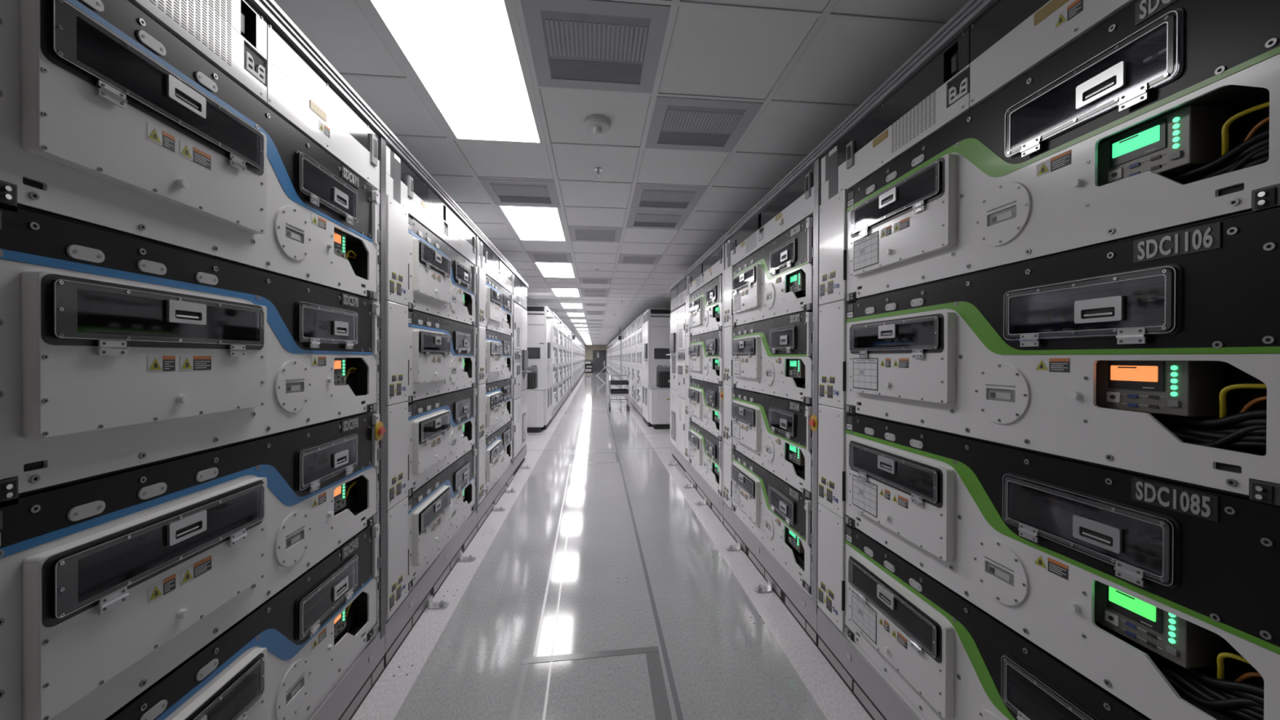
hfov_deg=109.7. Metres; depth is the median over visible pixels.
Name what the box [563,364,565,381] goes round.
module
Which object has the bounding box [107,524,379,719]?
module
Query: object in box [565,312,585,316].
recessed light
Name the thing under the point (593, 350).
trim
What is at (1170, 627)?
indicator light
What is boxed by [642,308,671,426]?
tall cabinet
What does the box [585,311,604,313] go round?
ceiling vent
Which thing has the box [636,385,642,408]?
module
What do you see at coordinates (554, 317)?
equipment rack
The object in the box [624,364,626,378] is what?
module
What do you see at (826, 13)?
ceiling grid
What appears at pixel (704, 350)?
module
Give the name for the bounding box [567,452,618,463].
tape
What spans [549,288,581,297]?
recessed light
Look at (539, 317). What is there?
tall cabinet
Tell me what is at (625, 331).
equipment rack
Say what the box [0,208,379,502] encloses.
module
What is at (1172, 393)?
indicator light
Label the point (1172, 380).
indicator light
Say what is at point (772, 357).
module
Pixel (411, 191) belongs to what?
equipment rack
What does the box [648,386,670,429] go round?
base cabinet
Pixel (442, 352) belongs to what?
module
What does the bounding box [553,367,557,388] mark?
module
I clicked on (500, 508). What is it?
bracket
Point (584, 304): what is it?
ceiling vent
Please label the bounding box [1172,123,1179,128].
indicator light
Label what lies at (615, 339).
equipment rack
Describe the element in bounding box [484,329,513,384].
module
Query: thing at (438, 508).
module
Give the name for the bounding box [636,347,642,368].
module
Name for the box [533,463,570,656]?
tape
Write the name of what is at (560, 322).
equipment rack
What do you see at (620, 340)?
equipment rack
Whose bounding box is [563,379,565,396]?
module
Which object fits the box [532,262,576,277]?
recessed light
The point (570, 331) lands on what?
equipment rack
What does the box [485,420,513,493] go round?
module
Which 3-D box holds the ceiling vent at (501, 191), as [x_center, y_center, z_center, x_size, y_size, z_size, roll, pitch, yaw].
[-0.986,-1.406,3.787,0.582,0.019,0.582,0,0,-6]
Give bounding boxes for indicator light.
[1168,618,1175,623]
[1168,625,1175,630]
[1168,631,1175,637]
[1168,638,1175,644]
[1170,365,1177,369]
[1170,372,1177,376]
[1170,378,1177,383]
[1170,385,1177,390]
[1170,391,1177,396]
[1172,116,1179,122]
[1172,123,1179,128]
[1172,129,1179,135]
[1172,137,1179,142]
[1172,143,1179,148]
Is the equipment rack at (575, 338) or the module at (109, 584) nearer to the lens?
the module at (109, 584)
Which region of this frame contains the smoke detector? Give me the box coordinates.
[584,114,610,133]
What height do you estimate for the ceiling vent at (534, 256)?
0.019 m
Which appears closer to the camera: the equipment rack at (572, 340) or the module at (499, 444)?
the module at (499, 444)
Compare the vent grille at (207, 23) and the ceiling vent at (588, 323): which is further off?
the ceiling vent at (588, 323)
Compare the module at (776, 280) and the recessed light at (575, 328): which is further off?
the recessed light at (575, 328)
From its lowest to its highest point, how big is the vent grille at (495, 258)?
0.228 m
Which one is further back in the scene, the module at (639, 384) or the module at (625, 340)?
the module at (625, 340)
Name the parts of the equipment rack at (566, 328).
column door, column door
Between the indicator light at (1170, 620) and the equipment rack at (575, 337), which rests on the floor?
the equipment rack at (575, 337)
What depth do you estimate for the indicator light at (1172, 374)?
0.94 m
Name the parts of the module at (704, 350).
clamp frame, clamp frame, rail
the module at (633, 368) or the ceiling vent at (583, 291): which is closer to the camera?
the ceiling vent at (583, 291)
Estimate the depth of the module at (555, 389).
11.43 m
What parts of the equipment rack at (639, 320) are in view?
column door, column door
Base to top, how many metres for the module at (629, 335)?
0.510 m
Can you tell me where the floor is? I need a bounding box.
[351,372,872,719]
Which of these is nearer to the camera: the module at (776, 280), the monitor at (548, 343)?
the module at (776, 280)
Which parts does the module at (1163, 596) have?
handle plate, knob, clamp frame, knob, clamp frame, handle plate, name plate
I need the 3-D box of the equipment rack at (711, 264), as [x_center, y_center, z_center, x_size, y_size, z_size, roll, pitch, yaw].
[1.343,0.195,5.068,1.383,2.640,1.752,0,0,-6]
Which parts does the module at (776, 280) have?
handle plate, clamp frame, panel, clamp frame, handle plate, name plate, rail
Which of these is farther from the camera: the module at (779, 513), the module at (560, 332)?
the module at (560, 332)
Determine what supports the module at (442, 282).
on the module at (442, 352)
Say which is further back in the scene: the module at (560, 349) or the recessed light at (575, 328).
the recessed light at (575, 328)
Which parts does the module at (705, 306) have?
clamp frame, panel, clamp frame, rail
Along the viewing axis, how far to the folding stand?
27.18 m
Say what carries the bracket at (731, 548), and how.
on the floor
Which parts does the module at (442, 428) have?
clamp frame, handle plate, clamp frame, handle plate, rail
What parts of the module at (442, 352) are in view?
clamp frame, handle plate, clamp frame, handle plate, rail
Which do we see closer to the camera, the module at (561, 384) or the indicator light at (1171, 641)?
the indicator light at (1171, 641)
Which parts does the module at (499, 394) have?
clamp frame, panel, rail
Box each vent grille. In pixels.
[150,0,231,65]
[428,187,441,233]
[492,255,497,279]
[746,231,756,251]
[891,90,936,152]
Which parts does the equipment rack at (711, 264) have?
skirting plate, column door, column door, column door, column door, skirting plate, rail, plinth shadow panel, skirting plate, skirting plate, latch handle, frame post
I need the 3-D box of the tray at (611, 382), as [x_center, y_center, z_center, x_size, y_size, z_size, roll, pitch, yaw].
[-0.621,0.663,13.255,0.556,0.100,0.715,0,0,-6]
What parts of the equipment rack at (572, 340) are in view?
column door, column door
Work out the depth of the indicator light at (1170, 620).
0.95 m
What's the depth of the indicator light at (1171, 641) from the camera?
0.95 m
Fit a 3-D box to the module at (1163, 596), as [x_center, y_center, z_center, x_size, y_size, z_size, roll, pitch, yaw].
[1.105,0.511,1.432,0.206,0.517,1.412,0,0,-7]
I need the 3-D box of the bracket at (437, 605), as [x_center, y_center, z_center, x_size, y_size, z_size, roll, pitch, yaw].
[-1.240,1.490,2.778,0.115,0.055,0.070,0,0,-6]
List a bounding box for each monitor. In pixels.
[522,349,528,370]
[546,342,550,358]
[644,343,647,358]
[669,333,675,352]
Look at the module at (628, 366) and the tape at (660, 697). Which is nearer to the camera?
the tape at (660, 697)
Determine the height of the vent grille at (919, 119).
0.111 m
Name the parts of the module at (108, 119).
clamp frame, knob, handle plate, clamp frame, knob, handle plate, name plate, rail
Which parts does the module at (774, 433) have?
handle plate, clamp frame, clamp frame, handle plate, name plate, rail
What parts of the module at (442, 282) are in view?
clamp frame, handle plate, clamp frame, handle plate, rail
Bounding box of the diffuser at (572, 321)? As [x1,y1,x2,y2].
[571,320,586,322]
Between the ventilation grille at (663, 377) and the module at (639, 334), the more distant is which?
the module at (639, 334)
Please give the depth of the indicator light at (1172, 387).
0.94 m
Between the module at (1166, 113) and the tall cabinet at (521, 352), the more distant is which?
the tall cabinet at (521, 352)
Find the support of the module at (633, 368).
on the module at (633, 385)
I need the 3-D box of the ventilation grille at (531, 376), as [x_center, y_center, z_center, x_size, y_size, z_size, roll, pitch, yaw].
[-2.373,0.418,9.348,0.430,0.355,0.310,0,0,-6]
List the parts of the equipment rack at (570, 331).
column door, frame post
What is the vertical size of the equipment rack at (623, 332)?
2.640 m
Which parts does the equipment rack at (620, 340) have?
frame post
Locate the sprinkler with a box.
[593,167,602,180]
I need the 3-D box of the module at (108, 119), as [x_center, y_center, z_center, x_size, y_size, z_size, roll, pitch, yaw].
[-1.236,-0.536,1.419,0.206,0.517,1.412,0,0,-7]
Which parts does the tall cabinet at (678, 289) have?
grey panel, cabinet door, cabinet door, glass panel, rail, seam trim, switch panel, cabinet door, cabinet door, cabinet door, cabinet door, glass panel, louvre panel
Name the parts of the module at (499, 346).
clamp frame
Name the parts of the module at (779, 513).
handle plate, clamp frame, clamp frame, handle plate, name plate, rail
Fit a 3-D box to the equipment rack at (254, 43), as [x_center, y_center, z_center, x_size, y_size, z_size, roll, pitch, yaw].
[-1.821,0.203,1.274,1.387,2.640,1.752,0,0,-6]
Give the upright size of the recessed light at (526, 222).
0.022 m
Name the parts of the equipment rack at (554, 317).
column door, column door, frame post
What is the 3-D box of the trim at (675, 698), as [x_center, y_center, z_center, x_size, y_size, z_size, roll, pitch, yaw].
[-2.284,1.424,22.843,12.000,0.001,51.900,0,0,-6]
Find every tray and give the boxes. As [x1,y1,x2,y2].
[608,380,628,385]
[608,388,628,394]
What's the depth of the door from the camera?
48.73 m
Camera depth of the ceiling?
2.60 m
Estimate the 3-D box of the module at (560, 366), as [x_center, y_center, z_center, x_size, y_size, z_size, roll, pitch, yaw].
[-2.432,0.446,13.411,0.192,0.510,1.383,0,0,-6]
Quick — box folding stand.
[596,360,609,383]
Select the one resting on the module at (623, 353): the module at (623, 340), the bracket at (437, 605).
the module at (623, 340)
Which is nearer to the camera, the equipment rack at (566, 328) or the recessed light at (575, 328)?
the equipment rack at (566, 328)
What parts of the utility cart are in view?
frame, rail, tray panel, frame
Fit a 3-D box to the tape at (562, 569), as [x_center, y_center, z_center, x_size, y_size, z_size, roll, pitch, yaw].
[-0.410,1.524,1.926,0.012,0.001,3.900,0,0,-6]
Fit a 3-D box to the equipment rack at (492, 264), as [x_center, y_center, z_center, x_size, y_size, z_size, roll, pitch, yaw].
[-2.171,0.186,4.761,1.383,2.640,1.752,0,0,-6]
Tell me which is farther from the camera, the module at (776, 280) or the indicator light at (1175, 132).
the module at (776, 280)
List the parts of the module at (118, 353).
clamp frame, knob, handle plate, clamp frame, knob, handle plate, name plate, rail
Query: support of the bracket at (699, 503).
on the floor
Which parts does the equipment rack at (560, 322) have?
column door, column door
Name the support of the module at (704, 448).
in the equipment rack at (711, 264)
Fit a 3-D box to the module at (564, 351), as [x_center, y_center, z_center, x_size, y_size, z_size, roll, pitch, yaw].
[-2.604,-0.082,15.152,0.192,0.510,1.383,0,0,-6]
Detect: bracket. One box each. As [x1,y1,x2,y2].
[427,595,448,609]
[458,551,475,562]
[493,503,505,511]
[505,486,515,493]
[520,463,529,468]
[668,460,676,465]
[683,481,693,488]
[694,497,706,505]
[725,540,741,551]
[753,578,773,592]
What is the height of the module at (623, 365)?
0.510 m
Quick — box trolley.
[584,359,593,374]
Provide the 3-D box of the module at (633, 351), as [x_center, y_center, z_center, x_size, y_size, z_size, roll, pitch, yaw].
[-0.119,-0.069,13.719,0.182,0.510,1.383,0,0,-6]
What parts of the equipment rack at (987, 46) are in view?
filler plate, skirting plate, column door, column door, column door, column door, latch handle, plinth shadow panel, skirting plate, rail, emblem plate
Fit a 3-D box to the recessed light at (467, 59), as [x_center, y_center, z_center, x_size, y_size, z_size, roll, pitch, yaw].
[-0.835,-1.399,2.270,0.586,0.022,1.204,0,0,-6]
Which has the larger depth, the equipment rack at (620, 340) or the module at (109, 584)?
the equipment rack at (620, 340)
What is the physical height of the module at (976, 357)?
0.517 m
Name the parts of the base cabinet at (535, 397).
pedestal door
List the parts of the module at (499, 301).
clamp frame, rail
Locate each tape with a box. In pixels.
[508,663,528,719]
[520,646,658,664]
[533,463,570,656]
[542,536,567,719]
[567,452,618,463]
[645,651,671,719]
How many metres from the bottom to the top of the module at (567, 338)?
0.510 m
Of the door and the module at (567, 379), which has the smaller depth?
the module at (567, 379)
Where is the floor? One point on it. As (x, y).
(466, 655)
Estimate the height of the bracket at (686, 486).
0.055 m
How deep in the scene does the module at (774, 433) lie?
2.93 m
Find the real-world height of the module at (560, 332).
0.510 m
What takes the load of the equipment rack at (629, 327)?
on the floor
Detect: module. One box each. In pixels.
[0,0,379,300]
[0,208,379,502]
[0,412,379,719]
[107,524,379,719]
[406,310,476,403]
[407,217,476,326]
[407,387,476,497]
[408,448,476,591]
[484,275,513,336]
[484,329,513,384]
[484,377,513,439]
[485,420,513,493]
[552,386,557,409]
[553,326,557,347]
[553,346,557,367]
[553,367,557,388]
[559,330,562,349]
[559,348,562,366]
[559,365,562,384]
[559,382,562,401]
[562,350,565,365]
[563,333,565,350]
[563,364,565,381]
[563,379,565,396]
[565,351,568,364]
[566,336,568,351]
[566,364,568,378]
[566,377,568,392]
[568,376,570,389]
[622,338,624,351]
[622,351,624,364]
[622,364,624,377]
[624,337,626,351]
[624,351,626,364]
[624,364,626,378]
[627,334,631,350]
[627,350,631,365]
[627,364,631,381]
[627,379,631,396]
[631,331,635,349]
[631,349,635,366]
[631,365,635,384]
[631,382,635,402]
[636,327,642,348]
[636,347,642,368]
[636,367,642,388]
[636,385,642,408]
[688,275,722,336]
[688,330,722,385]
[688,378,722,440]
[688,421,721,496]
[731,311,813,404]
[731,388,812,499]
[731,449,812,594]
[732,217,813,327]
[844,414,1279,719]
[844,524,1147,719]
[845,207,1279,506]
[846,0,1279,302]
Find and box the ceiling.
[273,0,969,345]
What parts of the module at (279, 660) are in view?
handle plate, clamp frame, panel, clamp frame, knob, handle plate, name plate, rail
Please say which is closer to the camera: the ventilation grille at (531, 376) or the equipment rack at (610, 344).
the ventilation grille at (531, 376)
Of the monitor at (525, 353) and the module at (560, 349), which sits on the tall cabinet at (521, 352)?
the monitor at (525, 353)
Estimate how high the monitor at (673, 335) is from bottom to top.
0.291 m
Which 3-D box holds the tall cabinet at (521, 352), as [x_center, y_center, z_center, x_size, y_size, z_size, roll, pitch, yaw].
[-2.288,0.179,6.200,1.435,2.640,1.123,0,0,-6]
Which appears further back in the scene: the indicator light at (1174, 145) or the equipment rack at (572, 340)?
the equipment rack at (572, 340)
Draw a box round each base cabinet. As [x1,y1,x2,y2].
[527,387,546,432]
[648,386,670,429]
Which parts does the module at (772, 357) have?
handle plate, clamp frame, panel, clamp frame, handle plate, name plate, rail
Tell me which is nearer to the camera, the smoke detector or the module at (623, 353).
the smoke detector
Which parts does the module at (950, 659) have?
handle plate, knob, clamp frame, panel, clamp frame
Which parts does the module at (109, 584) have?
clamp frame, knob, handle plate, clamp frame, knob, handle plate, name plate, rail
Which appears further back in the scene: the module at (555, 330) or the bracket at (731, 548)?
the module at (555, 330)
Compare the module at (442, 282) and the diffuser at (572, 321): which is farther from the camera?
the diffuser at (572, 321)
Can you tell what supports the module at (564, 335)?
on the module at (564, 351)
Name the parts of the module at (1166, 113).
handle plate, knob, clamp frame, knob, clamp frame, handle plate, name plate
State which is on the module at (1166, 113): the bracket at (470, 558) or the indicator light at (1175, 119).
the indicator light at (1175, 119)
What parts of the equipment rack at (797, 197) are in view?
filler plate, skirting plate, column door, latch handle, column door, column door, column door, skirting plate, skirting plate, plinth shadow panel, rail, skirting plate, skirting plate, latch handle, skirting plate, rotary knob, frame post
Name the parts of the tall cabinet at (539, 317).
niche panel, display glass, cabinet door, cabinet door, cabinet door, cabinet door, cabinet door, cabinet door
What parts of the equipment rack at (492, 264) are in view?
column door, skirting plate, column door, column door, column door, latch handle, skirting plate, plinth shadow panel, rail, skirting plate, skirting plate, frame post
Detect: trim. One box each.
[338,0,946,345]
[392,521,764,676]
[529,376,684,719]
[592,350,605,372]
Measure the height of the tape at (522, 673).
0.001 m
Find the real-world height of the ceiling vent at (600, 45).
0.019 m
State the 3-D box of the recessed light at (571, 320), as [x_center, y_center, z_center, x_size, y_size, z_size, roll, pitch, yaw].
[-2.289,-1.468,16.837,0.586,0.022,1.204,0,0,-6]
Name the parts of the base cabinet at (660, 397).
pedestal door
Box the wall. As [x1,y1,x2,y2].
[583,345,608,372]
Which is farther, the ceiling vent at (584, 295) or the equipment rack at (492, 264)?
the ceiling vent at (584, 295)
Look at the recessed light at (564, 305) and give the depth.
11.95 m
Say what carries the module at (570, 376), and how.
in the equipment rack at (570, 331)
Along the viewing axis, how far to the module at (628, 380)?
14.97 m
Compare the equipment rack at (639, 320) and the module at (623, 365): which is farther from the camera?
the module at (623, 365)
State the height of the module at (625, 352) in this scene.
0.510 m
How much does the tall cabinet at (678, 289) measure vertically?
2.640 m
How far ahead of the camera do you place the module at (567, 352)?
16.55 m
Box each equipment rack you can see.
[0,0,391,719]
[384,131,481,668]
[453,231,515,531]
[551,311,558,419]
[555,317,563,413]
[561,323,566,404]
[565,326,568,399]
[567,329,571,396]
[571,333,574,391]
[573,337,576,386]
[575,337,577,385]
[577,340,579,382]
[609,343,611,377]
[613,338,615,380]
[618,333,622,388]
[621,331,624,388]
[623,328,627,397]
[626,324,632,404]
[631,319,637,410]
[635,313,643,417]
[684,237,725,524]
[721,149,822,647]
[813,0,1279,719]
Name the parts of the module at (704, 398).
clamp frame, clamp frame, rail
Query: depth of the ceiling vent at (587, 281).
8.12 m
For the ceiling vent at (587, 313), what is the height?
0.019 m
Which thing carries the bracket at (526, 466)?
on the floor
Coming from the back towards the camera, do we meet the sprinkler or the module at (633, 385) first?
the module at (633, 385)
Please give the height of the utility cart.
1.034 m
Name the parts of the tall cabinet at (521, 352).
cabinet door, cabinet door, glass panel, louvre panel, cabinet door, switch panel, seam trim, rail, glass panel, grey panel, cabinet door, cabinet door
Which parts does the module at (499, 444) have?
clamp frame, panel, clamp frame, rail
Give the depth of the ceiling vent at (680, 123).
2.64 m
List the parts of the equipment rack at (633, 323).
column door, column door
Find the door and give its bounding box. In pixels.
[593,351,605,372]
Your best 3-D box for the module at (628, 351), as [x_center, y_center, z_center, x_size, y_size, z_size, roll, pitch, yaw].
[-0.293,-0.077,15.463,0.182,0.510,1.383,0,0,-6]
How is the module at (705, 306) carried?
on the equipment rack at (711, 264)
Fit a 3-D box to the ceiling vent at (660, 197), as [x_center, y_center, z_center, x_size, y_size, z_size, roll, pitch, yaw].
[0.228,-1.403,3.908,0.582,0.019,0.582,0,0,-6]
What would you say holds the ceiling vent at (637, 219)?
in the ceiling
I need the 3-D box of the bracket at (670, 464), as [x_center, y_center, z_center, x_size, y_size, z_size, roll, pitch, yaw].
[0.463,1.479,6.465,0.115,0.055,0.070,0,0,-6]
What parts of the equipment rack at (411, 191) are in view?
filler plate, column door, column door, column door, column door, skirting plate, latch handle, skirting plate, plinth shadow panel, rail, skirting plate, skirting plate, skirting plate, latch handle, frame post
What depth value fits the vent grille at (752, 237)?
3.40 m
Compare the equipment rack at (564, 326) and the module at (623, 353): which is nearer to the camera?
the equipment rack at (564, 326)
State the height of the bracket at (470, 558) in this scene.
0.055 m
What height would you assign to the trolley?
1.380 m
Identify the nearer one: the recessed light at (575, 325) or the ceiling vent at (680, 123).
the ceiling vent at (680, 123)
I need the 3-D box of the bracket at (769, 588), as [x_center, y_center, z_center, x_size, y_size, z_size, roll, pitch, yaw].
[0.811,1.496,2.982,0.115,0.055,0.070,0,0,-6]
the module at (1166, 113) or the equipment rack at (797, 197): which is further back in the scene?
the equipment rack at (797, 197)
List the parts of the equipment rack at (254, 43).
emblem plate, rail, skirting plate, plinth shadow panel, latch handle, skirting plate, rotary knob, frame post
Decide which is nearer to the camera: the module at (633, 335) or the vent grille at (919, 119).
the vent grille at (919, 119)
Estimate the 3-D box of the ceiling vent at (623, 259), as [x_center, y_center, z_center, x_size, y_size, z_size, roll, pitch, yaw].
[-0.015,-1.415,6.336,0.582,0.019,0.582,0,0,-6]
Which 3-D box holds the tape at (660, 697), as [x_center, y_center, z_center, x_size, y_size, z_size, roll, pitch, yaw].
[0.163,1.528,1.199,0.070,0.001,2.340,0,0,-5]
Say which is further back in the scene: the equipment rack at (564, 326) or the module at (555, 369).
the equipment rack at (564, 326)
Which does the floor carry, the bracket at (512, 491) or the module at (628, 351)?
the bracket at (512, 491)
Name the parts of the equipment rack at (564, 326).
column door, column door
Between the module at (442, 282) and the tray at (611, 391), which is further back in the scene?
the tray at (611, 391)
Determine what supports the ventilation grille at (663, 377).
on the base cabinet at (660, 397)
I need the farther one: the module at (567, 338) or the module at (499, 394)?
the module at (567, 338)
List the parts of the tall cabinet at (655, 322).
cabinet door, cabinet door, cabinet door, cabinet door, cabinet door, cabinet door, display glass, niche panel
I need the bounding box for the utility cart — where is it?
[608,374,630,411]
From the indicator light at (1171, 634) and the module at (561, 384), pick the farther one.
the module at (561, 384)
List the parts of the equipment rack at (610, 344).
frame post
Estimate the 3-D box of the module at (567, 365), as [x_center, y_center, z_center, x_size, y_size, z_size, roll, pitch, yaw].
[-2.780,0.429,16.898,0.192,0.510,1.383,0,0,-6]
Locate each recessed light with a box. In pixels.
[360,0,546,143]
[495,204,568,241]
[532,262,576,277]
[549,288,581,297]
[559,302,583,308]
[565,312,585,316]
[569,319,586,322]
[573,324,587,326]
[575,328,588,329]
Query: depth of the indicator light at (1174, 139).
0.94 m
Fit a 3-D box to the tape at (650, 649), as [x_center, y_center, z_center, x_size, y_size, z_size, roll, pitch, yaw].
[-0.251,1.522,2.324,0.701,0.002,0.045,0,0,-8]
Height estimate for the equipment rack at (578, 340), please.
2.640 m
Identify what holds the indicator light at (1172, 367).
on the module at (976, 357)
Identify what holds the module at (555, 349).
on the module at (555, 369)
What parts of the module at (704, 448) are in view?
clamp frame, clamp frame, rail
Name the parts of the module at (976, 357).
handle plate, knob, clamp frame, panel, knob, clamp frame, handle plate, name plate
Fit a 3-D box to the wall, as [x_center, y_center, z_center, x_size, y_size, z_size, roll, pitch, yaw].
[-4.862,-0.206,48.708,12.200,3.013,0.100,0,0,-6]
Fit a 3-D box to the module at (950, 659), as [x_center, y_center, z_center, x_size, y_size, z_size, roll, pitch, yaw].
[1.104,1.031,1.435,0.206,0.517,1.412,0,0,-7]
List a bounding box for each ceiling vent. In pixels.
[478,177,559,206]
[520,0,671,93]
[526,252,573,262]
[568,226,622,242]
[578,277,612,284]
[580,288,609,293]
[581,293,608,297]
[583,303,606,306]
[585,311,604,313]
[585,312,604,315]
[587,323,602,324]
[617,254,662,264]
[626,209,691,229]
[630,184,707,211]
[644,96,763,152]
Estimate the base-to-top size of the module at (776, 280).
0.517 m
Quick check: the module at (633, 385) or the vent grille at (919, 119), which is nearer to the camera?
the vent grille at (919, 119)
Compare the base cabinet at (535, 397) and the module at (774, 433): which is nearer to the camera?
the module at (774, 433)
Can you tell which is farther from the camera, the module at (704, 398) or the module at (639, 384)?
the module at (639, 384)
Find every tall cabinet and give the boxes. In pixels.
[496,271,532,474]
[526,306,552,429]
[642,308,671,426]
[666,274,686,472]
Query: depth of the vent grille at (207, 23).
1.19 m
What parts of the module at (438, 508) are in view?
clamp frame, handle plate, clamp frame, handle plate, rail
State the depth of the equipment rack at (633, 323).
14.30 m
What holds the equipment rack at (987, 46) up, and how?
on the floor
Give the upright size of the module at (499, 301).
0.517 m

